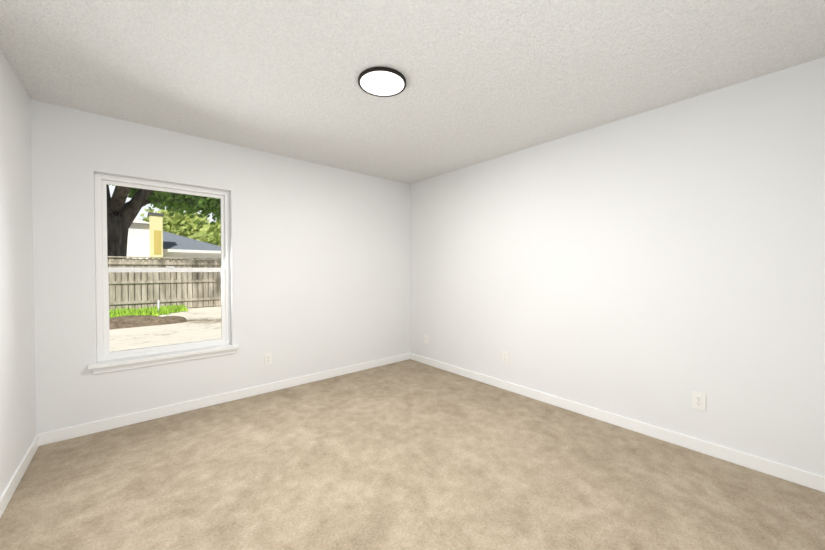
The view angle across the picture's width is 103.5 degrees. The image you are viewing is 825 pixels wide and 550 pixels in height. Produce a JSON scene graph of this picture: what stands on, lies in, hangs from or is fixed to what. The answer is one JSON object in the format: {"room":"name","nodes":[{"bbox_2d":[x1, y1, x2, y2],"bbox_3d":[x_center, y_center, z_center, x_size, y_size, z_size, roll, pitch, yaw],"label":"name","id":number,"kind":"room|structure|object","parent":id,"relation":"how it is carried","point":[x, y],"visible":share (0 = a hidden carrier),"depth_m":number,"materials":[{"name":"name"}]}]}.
{"room":"empty bedroom","nodes":[
{"label":"empty bedroom","id":0,"kind":"room"},
{"bbox_2d":[0,50,35,495],"bbox_3d":[-1.447,0.018,0.747,0.160,2.440,4.240,-1,1,-41],"label":"wall","id":1,"kind":"structure","parent":0,"point":[17,390],"depth_m":1.94,"materials":[{"name":"paint"}]},
{"bbox_2d":[0,434,38,517],"bbox_3d":[-1.377,1.193,0.817,0.013,0.088,3.907,-1,1,-41],"label":"baseboard","id":2,"kind":"structure","parent":1,"relation":"attached to","point":[12,485],"depth_m":1.88,"materials":[{"name":"white wood"}]},
{"bbox_2d":[30,99,409,433],"bbox_3d":[-1.401,-0.025,3.477,3.470,2.440,0.160,-1,1,-41],"label":"wall","id":3,"kind":"structure","parent":0,"point":[319,267],"depth_m":3.14,"materials":[{"name":"paint"}]},
{"bbox_2d":[94,173,230,360],"bbox_3d":[-2.147,-0.058,2.875,0.935,1.485,0.079,-1,1,-41],"label":"window","id":4,"kind":"structure","parent":3,"relation":"in","point":[103,269],"depth_m":2.74,"materials":[{"name":"white plastic"}]},
{"bbox_2d":[88,344,238,373],"bbox_3d":[-2.085,0.714,2.815,1.025,0.080,0.120,-1,1,-41],"label":"window sill","id":5,"kind":"structure","parent":3,"relation":"attached to","point":[105,366],"depth_m":2.73,"materials":[{"name":"white wood"}]},
{"bbox_2d":[265,353,271,364],"bbox_3d":[-1.472,0.858,3.320,0.072,0.116,0.009,-1,1,-41],"label":"outlet","id":6,"kind":"object","parent":3,"relation":"attached to","point":[268,358],"visible":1,"depth_m":3.32,"materials":[{"name":"white plastic"}]},
{"bbox_2d":[36,353,409,445],"bbox_3d":[-1.345,1.152,3.430,3.470,0.088,0.013,-1,1,-41],"label":"baseboard","id":7,"kind":"structure","parent":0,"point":[53,436],"depth_m":2.90,"materials":[{"name":"white wood"}]},
{"bbox_2d":[0,359,824,549],"bbox_3d":[-0.071,1.280,1.951,3.790,0.120,4.240,-1,1,-41],"label":"floor","id":8,"kind":"structure","parent":0,"point":[409,454],"depth_m":1.90,"materials":[{"name":"beige carpet"}]},
{"bbox_2d":[0,0,824,183],"bbox_3d":[-0.071,-1.280,1.911,3.790,0.120,4.240,-1,1,-41],"label":"ceiling","id":9,"kind":"structure","parent":0,"point":[486,80],"depth_m":1.87,"materials":[{"name":"white paint"}]},
{"bbox_2d":[358,67,405,96],"bbox_3d":[-0.191,-1.209,2.051,0.304,0.026,0.304,-1,1,-41],"label":"recessed light","id":10,"kind":"object","parent":9,"relation":"in","point":[382,81],"visible":1,"depth_m":2.02,"materials":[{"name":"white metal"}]},
{"bbox_2d":[410,57,824,476],"bbox_3d":[1.305,-0.019,3.114,0.160,2.440,4.240,-1,1,-41],"label":"wall","id":11,"kind":"structure","parent":0,"point":[656,267],"depth_m":2.39,"materials":[{"name":"paint"}]},
{"bbox_2d":[424,335,427,343],"bbox_3d":[0.174,0.853,4.306,0.018,0.116,0.072,-1,1,-41],"label":"outlet","id":12,"kind":"object","parent":11,"relation":"attached to","point":[425,339],"visible":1,"depth_m":4.30,"materials":[{"name":"white plastic"}]},
{"bbox_2d":[502,351,507,362],"bbox_3d":[0.967,0.857,3.391,0.009,0.116,0.072,-1,1,-41],"label":"electrical outlet","id":13,"kind":"object","parent":11,"relation":"attached to","point":[504,357],"visible":1,"depth_m":3.39,"materials":[{"name":"white plastic"}]},
{"bbox_2d":[410,353,824,492],"bbox_3d":[1.244,1.158,3.071,0.013,0.088,3.907,-1,1,-41],"label":"baseboard","id":14,"kind":"structure","parent":11,"relation":"attached to","point":[791,474],"depth_m":2.39,"materials":[{"name":"white wood"}]},
{"bbox_2d":[692,391,705,410],"bbox_3d":[1.965,0.865,2.232,0.009,0.116,0.072,-1,1,-41],"label":"electrical outlet","id":15,"kind":"object","parent":11,"relation":"attached to","point":[698,400],"visible":1,"depth_m":2.23,"materials":[{"name":"white plastic"}]},
{"label":"outside","id":16,"kind":"structure","parent":0,"visible":0},
{"bbox_2d":[110,306,221,351],"bbox_3d":[-24.480,0.875,43.002,140.000,0.300,89.840,-1,1,-41],"label":"ground","id":17,"kind":"structure","parent":16,"point":[161,335],"depth_m":7.27,"materials":[{"name":"beige concrete"}]},
{"bbox_2d":[109,304,187,317],"bbox_3d":[-11.508,1.171,7.142,10.995,0.205,2.468,-1,1,-41],"label":"grass","id":18,"kind":"structure","parent":17,"relation":"on","point":[135,311],"depth_m":10.14,"materials":[{"name":"green plant"}]},
{"bbox_2d":[109,315,187,329],"bbox_3d":[-7.258,1.163,8.194,2.613,0.236,1.120,-1,1,-41],"label":"dirt mound","id":19,"kind":"object","parent":17,"relation":"on","point":[145,320],"depth_m":8.22,"materials":[{"name":"brown soil"}]},
{"bbox_2d":[106,184,220,258],"bbox_3d":[-9.541,-3.197,11.155,14.598,9.043,12.620,-1,1,-41],"label":"tree","id":20,"kind":"object","parent":17,"relation":"on","point":[140,197],"depth_m":11.90,"materials":[{"name":"green plant"}]},
{"bbox_2d":[108,256,220,309],"bbox_3d":[-6.645,0.274,13.132,36.103,1.840,0.210,-1,1,-41],"label":"fence","id":21,"kind":"object","parent":17,"relation":"on","point":[181,289],"depth_m":11.31,"materials":[{"name":"brown wood"}]},
{"bbox_2d":[127,212,220,259],"bbox_3d":[-21.955,-1.704,22.542,16.100,5.500,10.510,-1,1,-41],"label":"house","id":22,"kind":"structure","parent":17,"relation":"on","point":[175,249],"depth_m":20.71,"materials":[{"name":"white"}]},
{"bbox_2d":[140,208,209,239],"bbox_3d":[-25.567,-3.402,35.907,9.227,8.701,6.996,-1,1,-41],"label":"tree","id":23,"kind":"object","parent":17,"relation":"on","point":[171,224],"depth_m":34.88,"materials":[{"name":"green plant"}]},
{"bbox_2d":[192,219,220,245],"bbox_3d":[-18.521,-2.693,34.253,7.880,7.337,5.841,-1,1,-41],"label":"tree","id":24,"kind":"object","parent":17,"relation":"on","point":[212,234],"depth_m":31.96,"materials":[{"name":"green plant"}]}
]}

